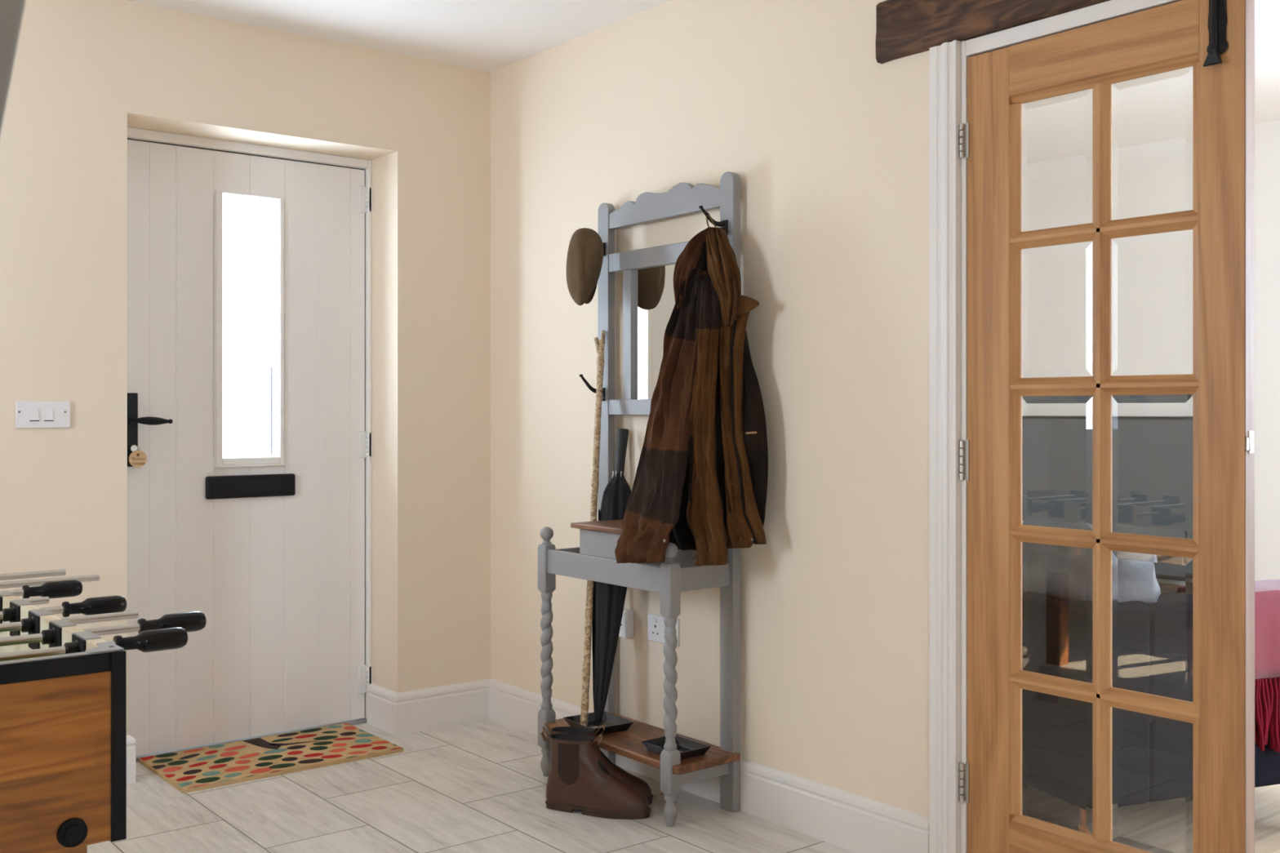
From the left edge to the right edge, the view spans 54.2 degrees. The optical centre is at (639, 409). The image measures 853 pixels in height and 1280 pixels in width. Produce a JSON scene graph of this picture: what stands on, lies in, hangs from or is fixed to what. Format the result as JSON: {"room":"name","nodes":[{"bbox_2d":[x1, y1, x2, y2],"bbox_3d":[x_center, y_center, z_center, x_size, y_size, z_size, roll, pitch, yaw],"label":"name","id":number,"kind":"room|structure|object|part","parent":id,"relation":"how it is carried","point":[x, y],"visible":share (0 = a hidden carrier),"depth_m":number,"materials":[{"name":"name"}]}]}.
{"room":"entrance hall","nodes":[
{"label":"entrance hall","id":0,"kind":"room"},
{"bbox_2d":[0,0,490,735],"bbox_3d":[-2.098,-0.056,3.641,3.700,2.412,0.300,0,0,-39],"label":"wall","id":1,"kind":"structure","parent":0,"point":[85,73],"depth_m":4.10,"materials":[{"name":"beige paint"}]},
{"bbox_2d":[15,400,70,428],"bbox_3d":[-1.766,0.015,3.704,0.150,0.080,0.017,0,0,-39],"label":"light switch","id":2,"kind":"object","parent":1,"relation":"attached to","point":[28,414],"visible":1,"depth_m":3.70,"materials":[{"name":"white plastic"}]},
{"bbox_2d":[127,127,372,761],"bbox_3d":[-1.360,0.117,4.328,0.930,2.066,0.128,0,0,-39],"label":"door","id":3,"kind":"structure","parent":1,"relation":"in","point":[274,552],"depth_m":4.33,"materials":[{"name":"white wood"}]},
{"bbox_3d":[-1.656,0.066,4.080,0.035,0.240,0.009,0,0,-39],"label":"handle","id":4,"kind":"part","parent":3,"relation":"part of","materials":[{"name":"black metal"}]},
{"bbox_2d":[128,444,146,467],"bbox_3d":[-1.638,0.152,4.075,0.057,0.074,0.025,0,0,-39],"label":"tag","id":5,"kind":"object","parent":3,"relation":"hanging from","point":[137,459],"visible":1,"depth_m":4.06,"materials":[{"name":"wood"}]},
{"bbox_3d":[-1.596,0.037,4.091,0.126,0.027,0.052,0,0,-39],"label":"lever","id":6,"kind":"part","parent":3,"relation":"part of","materials":[{"name":"black metal"}]},
{"bbox_3d":[-1.344,0.265,4.325,0.317,0.078,0.016,0,0,-39],"label":"letter plate","id":7,"kind":"part","parent":3,"relation":"part of","materials":[{"name":"black metal"}]},
{"bbox_2d":[126,678,490,784],"bbox_3d":[-2.022,1.077,3.626,3.600,0.145,0.220,0,0,-39],"label":"baseboard","id":8,"kind":"structure","parent":1,"relation":"attached to","point":[391,712],"depth_m":4.51,"materials":[{"name":"white wood"}]},
{"bbox_2d":[87,719,1279,852],"bbox_3d":[0.688,1.175,2.795,6.800,0.050,7.700,0,0,-39],"label":"floor","id":9,"kind":"structure","parent":0,"point":[478,786],"depth_m":3.55,"materials":[{"name":"beige tile"}]},
{"bbox_2d":[0,0,25,135],"bbox_3d":[-0.450,-0.056,0.822,0.090,2.411,2.184,0,0,-39],"label":"staircase","id":10,"kind":"structure","parent":9,"relation":"on","point":[11,11],"depth_m":0.77,"materials":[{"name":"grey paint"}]},
{"bbox_2d":[0,568,206,852],"bbox_3d":[-1.453,0.756,2.216,1.150,0.788,1.353,0,0,-39],"label":"table","id":11,"kind":"object","parent":9,"relation":"on","point":[63,686],"visible":1,"depth_m":1.87,"materials":[{"name":"orange wood"}]},
{"bbox_3d":[-1.613,0.386,2.391,0.858,0.015,0.015,0,0,-39],"label":"rod","id":12,"kind":"part","parent":11,"relation":"part of","materials":[{"name":"silver metal"}]},
{"bbox_3d":[-1.428,0.386,2.163,0.864,0.015,0.015,0,0,-39],"label":"rod","id":13,"kind":"part","parent":11,"relation":"part of","materials":[{"name":"silver metal"}]},
{"bbox_3d":[-1.798,0.386,2.619,1.114,0.015,0.015,0,0,-39],"label":"rod","id":14,"kind":"part","parent":11,"relation":"part of","materials":[{"name":"silver metal"}]},
{"bbox_3d":[-1.578,0.386,2.231,0.973,0.015,0.015,0,0,-39],"label":"rod","id":15,"kind":"part","parent":11,"relation":"part of","materials":[{"name":"silver metal"}]},
{"bbox_3d":[-1.692,0.386,2.516,1.150,0.015,0.015,0,0,-39],"label":"rod","id":16,"kind":"part","parent":11,"relation":"part of","materials":[{"name":"silver metal"}]},
{"bbox_3d":[-1.255,0.386,2.676,0.118,0.036,0.036,0,0,-39],"label":"handle","id":17,"kind":"part","parent":11,"relation":"part of","materials":[{"name":"black plastic"}]},
{"bbox_3d":[-1.209,0.508,2.417,0.022,0.284,1.299,0,0,-39],"label":"panel","id":18,"kind":"part","parent":11,"relation":"part of","materials":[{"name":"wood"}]},
{"bbox_3d":[-1.047,0.522,1.701,0.623,0.256,0.022,0,0,-39],"label":"panel","id":19,"kind":"part","parent":11,"relation":"part of","materials":[{"name":"orange wood"}]},
{"bbox_3d":[-1.164,0.386,1.809,0.835,0.015,0.015,0,0,-39],"label":"rod","id":20,"kind":"part","parent":11,"relation":"part of","materials":[{"name":"silver metal"}]},
{"bbox_3d":[-1.361,0.386,2.028,1.059,0.015,0.015,0,0,-39],"label":"rod","id":21,"kind":"part","parent":11,"relation":"part of","materials":[{"name":"silver metal"}]},
{"bbox_3d":[-0.887,0.898,1.904,0.070,0.504,0.070,0,0,-39],"label":"leg","id":22,"kind":"part","parent":11,"relation":"part of","materials":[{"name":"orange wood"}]},
{"bbox_3d":[-1.223,0.386,1.950,0.918,0.015,0.015,0,0,-39],"label":"rod","id":23,"kind":"part","parent":11,"relation":"part of","materials":[{"name":"silver metal"}]},
{"bbox_3d":[-1.067,0.386,2.450,0.118,0.036,0.036,0,0,-39],"label":"handle","id":24,"kind":"part","parent":11,"relation":"part of","materials":[{"name":"black plastic"}]},
{"bbox_3d":[-0.826,0.364,1.912,0.050,0.003,0.074,0,0,-39],"label":"corner plate","id":25,"kind":"part","parent":11,"relation":"part of","materials":[{"name":"silver metal"}]},
{"bbox_3d":[-0.802,0.509,1.910,0.022,0.286,0.048,0,0,-39],"label":"corner post","id":26,"kind":"part","parent":11,"relation":"part of","materials":[{"name":"black"}]},
{"bbox_3d":[-0.815,0.386,2.088,0.118,0.036,0.036,0,0,-39],"label":"handle","id":27,"kind":"part","parent":11,"relation":"part of","materials":[{"name":"black plastic"}]},
{"bbox_3d":[-0.842,0.386,2.254,0.118,0.036,0.036,0,0,-39],"label":"handle","id":28,"kind":"part","parent":11,"relation":"part of","materials":[{"name":"black plastic"}]},
{"bbox_2d":[138,723,403,793],"bbox_3d":[-1.216,1.144,4.145,0.733,0.013,0.430,0,0,-39],"label":"doormat","id":29,"kind":"object","parent":9,"relation":"on","point":[193,770],"visible":1,"depth_m":4.10,"materials":[{"name":"multicoloured fabric"}]},
{"bbox_2d":[541,728,650,819],"bbox_3d":[-0.128,1.038,3.579,0.327,0.223,0.100,0,0,18],"label":"boot","id":30,"kind":"object","parent":9,"relation":"on","point":[577,780],"visible":1,"depth_m":3.56,"materials":[{"name":"brown leather"}]},
{"bbox_3d":[-0.204,1.011,3.564,0.065,0.118,0.007,0,0,17],"label":"elastic panel","id":31,"kind":"part","parent":30,"relation":"part of","materials":[{"name":"brown fabric"}]},
{"bbox_2d":[542,723,653,804],"bbox_3d":[-0.125,1.038,3.674,0.327,0.223,0.100,0,0,3],"label":"boot","id":32,"kind":"object","parent":9,"relation":"on","point":[637,784],"visible":0.24,"depth_m":3.65,"materials":[{"name":"brown leather"}]},
{"bbox_2d":[537,171,740,826],"bbox_3d":[-0.013,0.234,3.751,0.260,1.832,0.670,0,0,-39],"label":"stand","id":33,"kind":"object","parent":9,"relation":"on","point":[648,292],"depth_m":3.79,"materials":[{"name":"grey paint"}]},
{"bbox_3d":[-0.293,0.759,3.928,0.044,0.782,0.044,0,0,-39],"label":"leg","id":34,"kind":"part","parent":33,"relation":"part of","materials":[{"name":"grey paint"}]},
{"bbox_3d":[-0.198,0.472,3.994,0.189,0.065,0.016,0,0,-39],"label":"rail","id":35,"kind":"part","parent":33,"relation":"part of","materials":[{"name":"grey paint"}]},
{"bbox_3d":[-0.174,-0.451,3.945,0.119,0.246,0.111,0,0,0],"label":"flat cap","id":36,"kind":"part","parent":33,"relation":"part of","materials":[{"name":"brown fabric"}]},
{"bbox_3d":[-0.019,0.350,3.736,0.232,0.015,0.326,0,0,-39],"label":"lid","id":37,"kind":"part","parent":33,"relation":"part of","materials":[{"name":"brown wood"}]},
{"bbox_2d":[563,711,633,735],"bbox_3d":[-0.128,0.965,3.838,0.149,0.026,0.171,0,0,-33],"label":"drip tray","id":38,"kind":"object","parent":33,"relation":"on","point":[611,722],"visible":0.8,"depth_m":3.86,"materials":[{"name":"black paint"}]},
{"bbox_2d":[580,330,605,727],"bbox_3d":[-0.149,0.359,3.919,0.039,1.228,0.246,0,0,10],"label":"stick","id":39,"kind":"object","parent":38,"relation":"on","point":[600,344],"visible":0.79,"depth_m":3.92,"materials":[{"name":"brown wood"}]},
{"bbox_2d":[591,428,631,726],"bbox_3d":[-0.091,0.513,3.913,0.188,0.907,0.118,0,0,-39],"label":"umbrella","id":40,"kind":"object","parent":38,"relation":"on","point":[609,599],"visible":0.79,"depth_m":3.86,"materials":[{"name":"black fabric"}]},
{"bbox_3d":[-0.061,0.138,3.980,0.035,0.155,0.057,0,0,33],"label":"handle","id":41,"kind":"part","parent":40,"relation":"part of","materials":[{"name":"black plastic"}]},
{"bbox_3d":[-0.096,0.400,3.678,0.004,0.075,0.256,0,0,-39],"label":"panel","id":42,"kind":"part","parent":33,"relation":"part of","materials":[{"name":"grey paint"}]},
{"bbox_3d":[-0.107,0.473,3.690,0.018,0.073,0.564,0,0,-39],"label":"rail","id":43,"kind":"part","parent":33,"relation":"part of","materials":[{"name":"grey paint"}]},
{"bbox_3d":[0.075,-0.007,3.826,0.023,0.049,0.542,0,0,-39],"label":"mirror rail","id":44,"kind":"part","parent":33,"relation":"part of","materials":[{"name":"grey paint"}]},
{"bbox_2d":[547,711,740,774],"bbox_3d":[-0.007,0.989,3.746,0.241,0.022,0.655,0,0,-39],"label":"shelf","id":45,"kind":"object","parent":33,"relation":"attached to","point":[628,744],"depth_m":3.58,"materials":[{"name":"brown wood"}]},
{"bbox_3d":[0.075,-0.471,3.826,0.023,0.059,0.542,0,0,-39],"label":"mirror rail","id":46,"kind":"part","parent":33,"relation":"part of","materials":[{"name":"grey paint"}]},
{"bbox_2d":[634,263,675,399],"bbox_3d":[0.078,-0.237,3.829,0.004,0.412,0.310,0,0,-38],"label":"mirror","id":47,"kind":"object","parent":33,"relation":"on","point":[654,292],"depth_m":3.89,"materials":[{"name":"silver mirror"}]},
{"bbox_3d":[0.075,-0.631,3.826,0.022,0.100,0.542,0,0,-39],"label":"crest rail","id":48,"kind":"part","parent":33,"relation":"part of","materials":[{"name":"grey paint"}]},
{"bbox_3d":[0.084,0.759,3.456,0.044,0.782,0.044,0,0,-39],"label":"leg","id":49,"kind":"part","parent":33,"relation":"part of","materials":[{"name":"grey paint"}]},
{"bbox_2d":[641,734,711,759],"bbox_3d":[0.102,0.965,3.564,0.124,0.026,0.163,0,0,-39],"label":"drip tray","id":50,"kind":"object","parent":33,"relation":"on","point":[686,748],"visible":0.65,"depth_m":3.58,"materials":[{"name":"black paint"}]},
{"bbox_3d":[0.075,0.471,3.826,0.022,0.058,0.550,0,0,-39],"label":"rail","id":51,"kind":"part","parent":33,"relation":"part of","materials":[{"name":"grey paint"}]},
{"bbox_2d":[614,213,768,565],"bbox_3d":[0.117,-0.066,3.499,0.332,0.990,0.433,0,0,-39],"label":"jacket","id":52,"kind":"object","parent":33,"relation":"hanging from","point":[701,478],"visible":0.99,"depth_m":3.45,"materials":[{"name":"fabric"}]},
{"bbox_3d":[0.250,0.019,3.461,0.076,0.723,0.160,0,0,-31],"label":"panel","id":53,"kind":"part","parent":52,"relation":"part of","materials":[{"name":"brown fabric"}]},
{"bbox_3d":[0.301,0.033,3.438,0.059,0.669,0.108,0,0,-39],"label":"panel","id":54,"kind":"part","parent":52,"relation":"part of","materials":[{"name":"brown fabric"}]},
{"bbox_3d":[0.304,0.064,3.416,0.032,0.008,0.006,0,0,33],"label":"zip pull","id":55,"kind":"part","parent":52,"relation":"part of","materials":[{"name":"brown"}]},
{"bbox_3d":[0.177,1.021,3.525,0.189,0.042,0.016,0,0,-39],"label":"rail","id":56,"kind":"part","parent":33,"relation":"part of","materials":[{"name":"grey paint"}]},
{"bbox_3d":[0.178,0.471,3.523,0.189,0.066,0.016,0,0,-39],"label":"rail","id":57,"kind":"part","parent":33,"relation":"part of","materials":[{"name":"grey paint"}]},
{"bbox_2d":[1254,684,1279,787],"bbox_3d":[1.301,0.733,4.033,1.129,0.833,1.751,0,0,-21],"label":"sofa","id":58,"kind":"object","parent":9,"relation":"on","point":[1267,762],"visible":0.02,"depth_m":3.21,"materials":[{"name":"blue fabric"}]},
{"bbox_2d":[1254,579,1279,752],"bbox_3d":[1.748,0.670,3.345,0.605,0.418,0.229,0,0,-21],"label":"throw","id":59,"kind":"object","parent":58,"relation":"on","point":[1267,592],"visible":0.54,"depth_m":3.19,"materials":[{"name":"red fabric"}]},
{"bbox_2d":[126,0,1279,124],"bbox_3d":[0.688,-1.312,2.795,7.000,0.100,7.900,0,0,-39],"label":"ceiling","id":60,"kind":"structure","parent":0,"point":[485,35],"depth_m":4.08,"materials":[{"name":"white paint"}]},
{"bbox_2d":[490,0,963,817],"bbox_3d":[0.892,-0.056,2.957,0.120,2.412,7.700,0,0,-39],"label":"wall","id":61,"kind":"structure","parent":0,"point":[826,142],"depth_m":3.52,"materials":[{"name":"beige paint"}]},
{"bbox_2d":[618,608,633,638],"bbox_3d":[-0.047,0.686,4.008,0.036,0.088,0.050,0,0,-39],"label":"outlet","id":62,"kind":"object","parent":61,"relation":"attached to","point":[626,631],"visible":0.77,"depth_m":3.99,"materials":[{"name":"white plastic"}]},
{"bbox_2d":[647,613,679,646],"bbox_3d":[0.070,0.683,3.878,0.014,0.084,0.145,0,0,-39],"label":"wall socket","id":63,"kind":"object","parent":61,"relation":"attached to","point":[655,624],"visible":0.56,"depth_m":3.89,"materials":[{"name":"white plastic"}]},
{"bbox_2d":[488,678,928,852],"bbox_3d":[1.336,1.077,2.288,0.020,0.145,6.100,0,0,-39],"label":"baseboard","id":64,"kind":"structure","parent":61,"relation":"attached to","point":[855,823],"depth_m":3.41,"materials":[{"name":"white wood"}]},
{"bbox_2d":[928,40,960,852],"bbox_3d":[0.737,0.133,3.034,0.025,2.035,0.084,0,0,-39],"label":"trim","id":65,"kind":"structure","parent":61,"relation":"attached to","point":[944,60],"depth_m":3.02,"materials":[{"name":"white wood"}]},
{"bbox_2d":[875,0,1109,63],"bbox_3d":[1.407,-0.963,2.291,0.145,0.158,2.416,0,0,-39],"label":"lintel beam","id":66,"kind":"structure","parent":61,"relation":"attached to","point":[904,28],"depth_m":3.02,"materials":[{"name":"brown wood"}]},
{"bbox_2d":[960,0,1182,852],"bbox_3d":[1.246,0.133,2.514,0.129,2.034,1.366,0,0,-39],"label":"trim","id":67,"kind":"structure","parent":61,"relation":"attached to","point":[1111,9],"depth_m":3.00,"materials":[{"name":"white wood"}]},
{"bbox_2d":[959,0,1254,852],"bbox_3d":[0.995,0.150,2.744,0.065,1.987,0.687,0,0,-39],"label":"door","id":68,"kind":"structure","parent":61,"relation":"in","point":[1107,457],"depth_m":2.71,"materials":[{"name":"brown wood"}]},
{"bbox_3d":[0.942,0.793,2.829,0.006,0.300,0.191,0,0,-39],"label":"glass pane","id":69,"kind":"part","parent":68,"relation":"part of","materials":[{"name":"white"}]},
{"bbox_3d":[0.942,0.455,2.829,0.006,0.304,0.191,0,0,-39],"label":"glass pane","id":70,"kind":"part","parent":68,"relation":"part of","materials":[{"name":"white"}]},
{"bbox_3d":[0.942,0.118,2.829,0.006,0.304,0.191,0,0,-39],"label":"glass pane","id":71,"kind":"part","parent":68,"relation":"part of","materials":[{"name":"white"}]},
{"bbox_3d":[0.942,-0.223,2.829,0.006,0.305,0.191,0,0,-39],"label":"glass pane","id":72,"kind":"part","parent":68,"relation":"part of","materials":[{"name":"white"}]},
{"bbox_3d":[0.942,-0.560,2.829,0.006,0.304,0.191,0,0,-39],"label":"glass pane","id":73,"kind":"part","parent":68,"relation":"part of","materials":[{"name":"white"}]},
{"bbox_3d":[1.014,1.052,2.740,0.040,0.184,0.453,0,0,-39],"label":"rail","id":74,"kind":"part","parent":68,"relation":"part of","materials":[{"name":"brown wood"}]},
{"bbox_3d":[1.014,-0.786,2.740,0.040,0.114,0.453,0,0,-39],"label":"rail","id":75,"kind":"part","parent":68,"relation":"part of","materials":[{"name":"brown wood"}]},
{"bbox_3d":[1.084,0.793,2.651,0.006,0.300,0.192,0,0,-39],"label":"glass pane","id":76,"kind":"part","parent":68,"relation":"part of","materials":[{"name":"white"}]},
{"bbox_3d":[1.084,0.455,2.651,0.006,0.304,0.192,0,0,-39],"label":"glass pane","id":77,"kind":"part","parent":68,"relation":"part of","materials":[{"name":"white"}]},
{"bbox_3d":[1.084,0.118,2.651,0.006,0.304,0.192,0,0,-39],"label":"glass pane","id":78,"kind":"part","parent":68,"relation":"part of","materials":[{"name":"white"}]},
{"bbox_3d":[1.084,-0.223,2.651,0.006,0.305,0.192,0,0,-39],"label":"glass pane","id":79,"kind":"part","parent":68,"relation":"part of","materials":[{"name":"white"}]},
{"bbox_3d":[1.084,-0.560,2.651,0.006,0.304,0.192,0,0,-39],"label":"glass pane","id":80,"kind":"part","parent":68,"relation":"part of","materials":[{"name":"white"}]},
{"bbox_3d":[1.149,-0.763,2.511,0.017,0.143,0.037,0,0,-39],"label":"bolt knob","id":81,"kind":"part","parent":68,"relation":"part of","materials":[{"name":"black metal"}]},
{"bbox_3d":[1.214,0.065,2.485,0.029,0.046,0.009,0,0,-39],"label":"strike plate","id":82,"kind":"part","parent":68,"relation":"part of","materials":[{"name":"silver metal"}]},
{"bbox_2d":[1254,120,1279,581],"bbox_3d":[2.995,-0.056,5.275,0.100,2.412,6.700,0,0,-39],"label":"wall","id":83,"kind":"structure","parent":0,"point":[1267,135],"depth_m":5.50,"materials":[{"name":"white paint"}]}
]}

